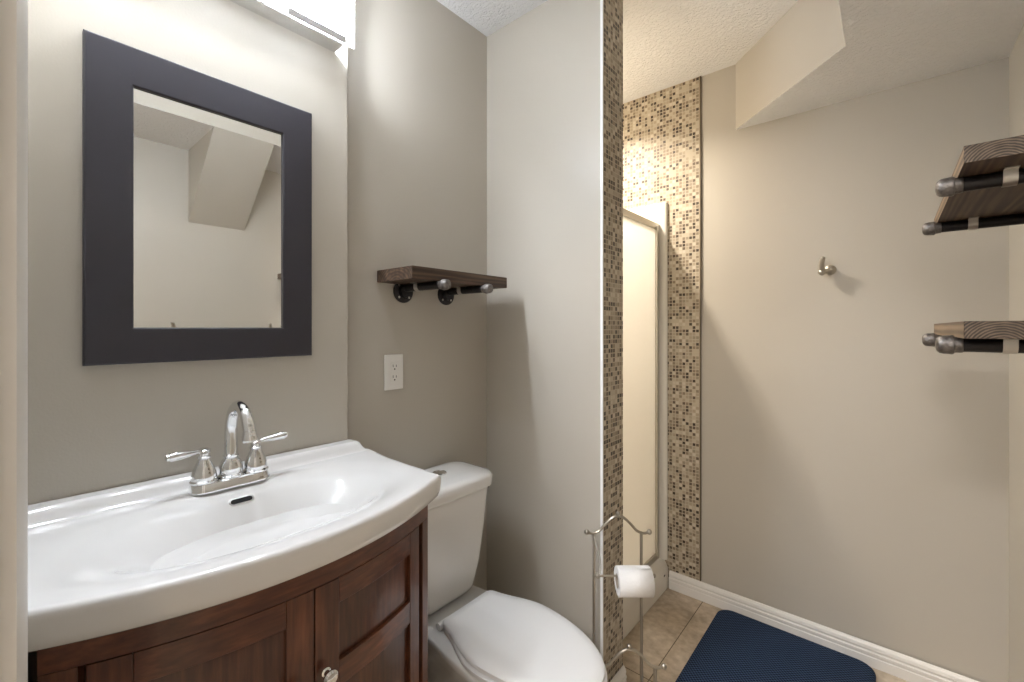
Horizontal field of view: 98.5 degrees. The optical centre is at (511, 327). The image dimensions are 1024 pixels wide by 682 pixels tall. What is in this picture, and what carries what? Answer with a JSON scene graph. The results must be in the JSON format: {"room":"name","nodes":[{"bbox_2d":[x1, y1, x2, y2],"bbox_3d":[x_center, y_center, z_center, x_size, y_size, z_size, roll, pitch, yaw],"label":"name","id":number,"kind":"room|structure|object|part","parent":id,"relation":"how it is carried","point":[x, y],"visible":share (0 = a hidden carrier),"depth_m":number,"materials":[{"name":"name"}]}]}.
{"room":"bathroom","nodes":[
{"label":"bathroom","id":0,"kind":"room"},
{"bbox_2d":[28,0,347,504],"bbox_3d":[-0.785,0.045,1.028,0.150,2.450,0.780,0,0,41],"label":"wall","id":1,"kind":"structure","parent":0,"point":[95,428],"depth_m":0.94,"materials":[{"name":"beige paint"}]},
{"bbox_2d":[0,0,27,681],"bbox_3d":[-0.405,0.239,0.358,0.070,2.059,0.016,0,0,41],"label":"door frame","id":2,"kind":"structure","parent":1,"relation":"attached to","point":[13,13],"depth_m":0.34,"materials":[{"name":"white paint"}]},
{"bbox_2d":[82,29,311,365],"bbox_3d":[-0.683,-0.251,1.017,0.018,0.647,0.440,0,0,41],"label":"framed mirror","id":3,"kind":"object","parent":1,"relation":"attached to","point":[197,186],"visible":1,"depth_m":0.97,"materials":[{"name":"grey paint"}]},
{"bbox_2d":[134,88,281,327],"bbox_3d":[-0.686,-0.247,1.018,0.010,0.493,0.292,0,0,41],"label":"mirror glass","id":4,"kind":"object","parent":3,"relation":"attached to","point":[208,177],"depth_m":1.00,"materials":[{"name":"silver"}]},
{"bbox_2d":[229,0,354,52],"bbox_3d":[-0.656,-0.832,0.979,0.110,0.176,0.607,0,0,41],"label":"vanity light","id":5,"kind":"object","parent":1,"relation":"attached to","point":[310,12],"visible":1,"depth_m":1.12,"materials":[{"name":"white glass"}]},
{"bbox_3d":[-0.692,-0.848,1.008,0.018,0.065,0.510,0,0,41],"label":"plate","id":6,"kind":"part","parent":5,"relation":"part of","materials":[{"name":"silver metal"}]},
{"bbox_3d":[-0.520,-0.834,1.142,0.060,0.065,0.060,0,0,41],"label":"bulb","id":7,"kind":"part","parent":5,"relation":"part of","materials":[{"name":"white glass"}]},
{"bbox_3d":[-0.511,-0.832,1.134,0.085,0.176,0.183,0,0,41],"label":"lamp shade","id":8,"kind":"part","parent":5,"relation":"part of","materials":[{"name":"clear glass"}]},
{"bbox_3d":[-0.482,-0.752,1.099,0.003,0.017,0.147,0,0,41],"label":"metal rail","id":9,"kind":"part","parent":5,"relation":"part of","materials":[{"name":"silver metal"}]},
{"bbox_2d":[348,0,486,589],"bbox_3d":[-0.345,0.045,1.580,0.100,2.450,0.630,0,0,41],"label":"wall","id":10,"kind":"structure","parent":0,"point":[417,70],"depth_m":1.52,"materials":[{"name":"beige paint"}]},
{"bbox_2d":[384,354,402,390],"bbox_3d":[-0.387,0.144,1.447,0.008,0.115,0.070,0,0,41],"label":"wall outlet plate","id":11,"kind":"object","parent":10,"relation":"attached to","point":[393,364],"visible":1,"depth_m":1.44,"materials":[{"name":"white plastic"}]},
{"bbox_2d":[390,362,398,382],"bbox_3d":[-0.385,0.144,1.446,0.003,0.066,0.033,0,0,41],"label":"receptacle","id":12,"kind":"object","parent":11,"relation":"attached to","point":[394,366],"depth_m":1.44,"materials":[{"name":"white plastic"}]},
{"bbox_2d":[377,265,506,304],"bbox_3d":[-0.207,-0.133,1.486,0.231,0.099,0.418,0,0,41],"label":"shelf","id":13,"kind":"object","parent":10,"relation":"attached to","point":[406,279],"visible":1,"depth_m":1.42,"materials":[{"name":"brown wood"}]},
{"bbox_2d":[487,0,599,652],"bbox_3d":[-0.064,0.045,1.848,1.058,2.450,0.143,0,0,41],"label":"wall partition","id":14,"kind":"structure","parent":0,"point":[543,66],"depth_m":1.59,"materials":[{"name":"beige paint"}]},
{"bbox_2d":[600,0,602,658],"bbox_3d":[0.295,0.045,1.446,0.010,2.448,0.005,0,0,41],"label":"trim","id":15,"kind":"structure","parent":14,"relation":"attached to","point":[601,1],"depth_m":1.44,"materials":[{"name":"white plastic"}]},
{"bbox_2d":[603,0,622,681],"bbox_3d":[0.342,0.045,1.502,0.008,2.448,0.141,0,0,41],"label":"tiled wall","id":16,"kind":"structure","parent":14,"relation":"attached to","point":[612,9],"depth_m":1.49,"materials":[{"name":"tile"}]},
{"bbox_2d":[610,665,626,681],"bbox_3d":[0.349,1.227,1.492,0.013,0.084,0.146,0,0,41],"label":"baseboard","id":17,"kind":"structure","parent":14,"relation":"attached to","point":[620,676],"depth_m":1.52,"materials":[{"name":"white paint"}]},
{"bbox_2d":[437,0,797,103],"bbox_3d":[-0.114,-1.230,0.328,3.800,0.100,4.150,0,0,41],"label":"ceiling","id":18,"kind":"structure","parent":0,"point":[667,43],"depth_m":1.74,"materials":[{"name":"white paint"}]},
{"bbox_2d":[623,587,908,681],"bbox_3d":[-0.114,1.320,0.328,3.800,0.100,4.150,0,0,41],"label":"floor","id":19,"kind":"structure","parent":0,"point":[675,624],"depth_m":1.81,"materials":[{"name":"tile"}]},
{"bbox_2d":[28,505,427,681],"bbox_3d":[-0.499,0.841,0.887,0.464,0.857,0.631,0,0,41],"label":"vanity cabinet","id":20,"kind":"object","parent":19,"relation":"on","point":[362,615],"visible":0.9,"depth_m":0.74,"materials":[{"name":"brown wood"}]},
{"bbox_3d":[-0.451,0.472,0.670,0.194,0.045,0.024,0,0,-37],"label":"door rail","id":21,"kind":"part","parent":20,"relation":"part of","materials":[{"name":"brown wood"}]},
{"bbox_3d":[-0.453,0.547,0.671,0.197,0.108,0.012,0,0,-37],"label":"door panel","id":22,"kind":"part","parent":20,"relation":"part of","materials":[{"name":"brown wood"}]},
{"bbox_2d":[28,439,440,652],"bbox_3d":[-0.501,0.398,0.890,0.457,0.151,0.704,0,0,41],"label":"sink","id":23,"kind":"object","parent":20,"relation":"in","point":[105,562],"visible":0.94,"depth_m":0.80,"materials":[{"name":"white ceramic"}]},
{"bbox_2d":[165,400,287,494],"bbox_3d":[-0.622,0.252,0.974,0.182,0.192,0.177,0,0,-6],"label":"faucet","id":24,"kind":"object","parent":23,"relation":"on","point":[204,479],"visible":1,"depth_m":0.96,"materials":[{"name":"silver metal"}]},
{"bbox_3d":[-0.680,0.264,0.918,0.018,0.019,0.068,0,0,41],"label":"lever","id":25,"kind":"part","parent":24,"relation":"part of","materials":[{"name":"silver metal"}]},
{"bbox_3d":[-0.661,0.292,0.946,0.053,0.073,0.053,0,0,41],"label":"handle","id":26,"kind":"part","parent":24,"relation":"part of","materials":[{"name":"silver metal"}]},
{"bbox_3d":[-0.627,0.338,0.984,0.058,0.020,0.160,0,0,41],"label":"plate","id":27,"kind":"part","parent":24,"relation":"part of","materials":[{"name":"silver metal"}]},
{"bbox_3d":[-0.627,0.304,0.984,0.051,0.050,0.051,0,0,41],"label":"spout","id":28,"kind":"part","parent":24,"relation":"part of","materials":[{"name":"silver metal"}]},
{"bbox_3d":[-0.594,0.292,1.023,0.053,0.073,0.053,0,0,41],"label":"handle","id":29,"kind":"part","parent":24,"relation":"part of","materials":[{"name":"silver metal"}]},
{"bbox_3d":[-0.569,0.258,1.045,0.068,0.020,0.018,0,0,-39],"label":"lever","id":30,"kind":"part","parent":24,"relation":"part of","materials":[{"name":"silver metal"}]},
{"bbox_3d":[-0.317,0.603,0.764,0.027,0.026,0.026,0,0,41],"label":"knob","id":31,"kind":"part","parent":20,"relation":"part of","materials":[{"name":"silver metal"}]},
{"bbox_3d":[-0.273,0.547,0.886,0.012,0.108,0.197,0,0,27],"label":"door panel","id":32,"kind":"part","parent":20,"relation":"part of","materials":[{"name":"brown wood"}]},
{"bbox_3d":[-0.271,0.623,0.884,0.024,0.047,0.195,0,0,27],"label":"door rail","id":33,"kind":"part","parent":20,"relation":"part of","materials":[{"name":"brown wood"}]},
{"bbox_3d":[-0.271,0.472,0.884,0.024,0.045,0.195,0,0,27],"label":"door rail","id":34,"kind":"part","parent":20,"relation":"part of","materials":[{"name":"brown wood"}]},
{"bbox_3d":[-0.273,0.873,0.886,0.012,0.458,0.197,0,0,27],"label":"door panel","id":35,"kind":"part","parent":20,"relation":"part of","materials":[{"name":"brown wood"}]},
{"bbox_2d":[425,461,606,681],"bbox_3d":[-0.052,0.872,1.276,0.704,0.794,0.360,0,0,41],"label":"toilet","id":36,"kind":"object","parent":19,"relation":"on","point":[476,634],"visible":0.77,"depth_m":1.28,"materials":[{"name":"white ceramic"}]},
{"bbox_3d":[-0.052,1.073,1.276,0.685,0.392,0.322,0,0,41],"label":"bowl","id":37,"kind":"part","parent":36,"relation":"part of","materials":[{"name":"white ceramic"}]},
{"bbox_3d":[-0.242,0.704,1.439,0.190,0.343,0.339,0,0,41],"label":"tank","id":38,"kind":"part","parent":36,"relation":"part of","materials":[{"name":"white ceramic"}]},
{"bbox_3d":[-0.240,0.505,1.437,0.209,0.049,0.360,0,0,41],"label":"tank lid","id":39,"kind":"part","parent":36,"relation":"part of","materials":[{"name":"white ceramic"}]},
{"bbox_3d":[0.036,0.850,1.201,0.461,0.020,0.304,0,0,41],"label":"seat lid","id":40,"kind":"part","parent":36,"relation":"part of","materials":[{"name":"white plastic"}]},
{"bbox_3d":[0.038,0.869,1.199,0.467,0.015,0.318,0,0,41],"label":"seat","id":41,"kind":"part","parent":36,"relation":"part of","materials":[{"name":"white plastic"}]},
{"bbox_2d":[584,511,666,681],"bbox_3d":[0.339,0.928,1.343,0.217,0.684,0.152,0,0,0],"label":"toilet paper stand","id":42,"kind":"object","parent":19,"relation":"on","point":[663,666],"visible":0.88,"depth_m":1.41,"materials":[{"name":"silver metal"}]},
{"bbox_3d":[0.263,0.958,1.410,0.010,0.608,0.009,0,0,0],"label":"post","id":43,"kind":"part","parent":42,"relation":"part of","materials":[{"name":"silver metal"}]},
{"bbox_3d":[0.339,0.703,1.361,0.165,0.078,0.098,0,0,0],"label":"roll arm","id":44,"kind":"part","parent":42,"relation":"part of","materials":[{"name":"silver metal"}]},
{"bbox_2d":[614,565,654,597],"bbox_3d":[0.363,0.754,1.315,0.100,0.083,0.084,0,0,0],"label":"toilet paper roll","id":45,"kind":"object","parent":42,"relation":"hanging from","point":[632,581],"visible":1,"depth_m":1.28,"materials":[{"name":"white paper"}]},
{"bbox_3d":[0.413,0.958,1.410,0.010,0.608,0.009,0,0,0],"label":"post","id":46,"kind":"part","parent":42,"relation":"part of","materials":[{"name":"silver metal"}]},
{"bbox_3d":[0.413,1.121,1.275,0.010,0.282,0.009,0,0,0],"label":"post","id":47,"kind":"part","parent":42,"relation":"part of","materials":[{"name":"silver metal"}]},
{"bbox_2d":[623,202,668,638],"bbox_3d":[0.214,0.327,2.172,0.856,1.884,0.706,0,0,41],"label":"shower enclosure","id":48,"kind":"object","parent":19,"relation":"on","point":[645,228],"visible":0.3,"depth_m":2.06,"materials":[{"name":"glass"}]},
{"bbox_3d":[0.499,0.309,1.924,0.005,1.582,0.614,0,0,41],"label":"glass panel","id":49,"kind":"part","parent":48,"relation":"part of","materials":[{"name":"clear glass"}]},
{"bbox_3d":[0.499,-0.497,1.925,0.023,0.030,0.666,0,0,41],"label":"door frame","id":50,"kind":"part","parent":48,"relation":"part of","materials":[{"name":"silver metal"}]},
{"bbox_2d":[623,558,668,638],"bbox_3d":[0.214,1.200,2.172,0.856,0.139,0.706,0,0,41],"label":"shower base","id":51,"kind":"object","parent":48,"relation":"on","point":[631,606],"depth_m":1.97,"materials":[{"name":"beige plastic"}]},
{"bbox_3d":[0.499,1.115,1.925,0.023,0.029,0.666,0,0,41],"label":"door frame","id":52,"kind":"part","parent":48,"relation":"part of","materials":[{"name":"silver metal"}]},
{"bbox_3d":[0.707,0.309,2.167,0.023,1.582,0.027,0,0,41],"label":"door frame","id":53,"kind":"part","parent":48,"relation":"part of","materials":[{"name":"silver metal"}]},
{"bbox_3d":[0.707,0.307,2.144,0.007,1.605,0.016,0,0,41],"label":"door frame","id":54,"kind":"part","parent":48,"relation":"part of","materials":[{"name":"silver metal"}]},
{"bbox_2d":[675,610,875,681],"bbox_3d":[0.879,1.262,1.502,0.544,0.014,0.832,0,0,41],"label":"bath mat","id":55,"kind":"object","parent":19,"relation":"on","point":[735,647],"visible":1,"depth_m":1.68,"materials":[{"name":"blue fabric"}]},
{"bbox_2d":[701,57,1008,681],"bbox_3d":[0.906,0.045,2.121,2.175,2.450,0.100,0,0,41],"label":"wall","id":56,"kind":"structure","parent":0,"point":[855,470],"depth_m":1.70,"materials":[{"name":"beige paint"}]},
{"bbox_2d":[623,77,699,583],"bbox_3d":[0.502,0.045,2.396,1.003,2.448,0.008,0,0,41],"label":"tile wall","id":57,"kind":"structure","parent":56,"relation":"attached to","point":[661,129],"depth_m":2.13,"materials":[{"name":"multicoloured tile"}]},
{"bbox_2d":[700,76,700,580],"bbox_3d":[0.884,0.003,2.068,0.005,2.364,0.010,0,0,41],"label":"trim","id":58,"kind":"structure","parent":56,"relation":"attached to","point":[700,76],"depth_m":2.06,"materials":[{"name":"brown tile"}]},
{"bbox_2d":[669,570,978,681],"bbox_3d":[1.191,1.227,1.791,1.113,0.084,0.013,0,0,41],"label":"baseboard","id":59,"kind":"structure","parent":56,"relation":"attached to","point":[902,666],"depth_m":1.76,"materials":[{"name":"white paint"}]},
{"bbox_2d":[818,256,835,275],"bbox_3d":[1.239,-0.243,1.741,0.070,0.074,0.035,0,0,-17],"label":"robe hook","id":60,"kind":"object","parent":56,"relation":"attached to","point":[830,269],"visible":1,"depth_m":1.73,"materials":[{"name":"silver metal"}]},
{"bbox_3d":[1.222,-0.220,1.739,0.027,0.027,0.026,0,0,41],"label":"knob","id":61,"kind":"part","parent":60,"relation":"part of","materials":[{"name":"silver metal"}]},
{"bbox_2d":[736,0,1023,129],"bbox_3d":[0.613,-1.032,0.890,0.818,0.295,2.150,0,0,41],"label":"soffit","id":62,"kind":"structure","parent":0,"point":[819,53],"depth_m":1.47,"materials":[{"name":"beige paint"}]},
{"bbox_2d":[1009,24,1023,681],"bbox_3d":[0.922,0.045,0.546,0.100,2.450,2.270,0,0,41],"label":"wall","id":63,"kind":"structure","parent":0,"point":[1016,58],"depth_m":1.34,"materials":[{"name":"beige paint"}]},
{"bbox_2d":[922,135,1023,235],"bbox_3d":[1.048,-0.272,0.946,0.229,0.075,0.662,0,0,41],"label":"shelf","id":64,"kind":"object","parent":63,"relation":"attached to","point":[985,188],"visible":1,"depth_m":0.84,"materials":[{"name":"brown wood"}]},
{"bbox_2d":[922,321,1023,354],"bbox_3d":[1.048,0.026,0.946,0.229,0.075,0.662,0,0,41],"label":"shelf","id":65,"kind":"object","parent":63,"relation":"attached to","point":[1003,337],"visible":1,"depth_m":0.78,"materials":[{"name":"brown wood"}]}
]}

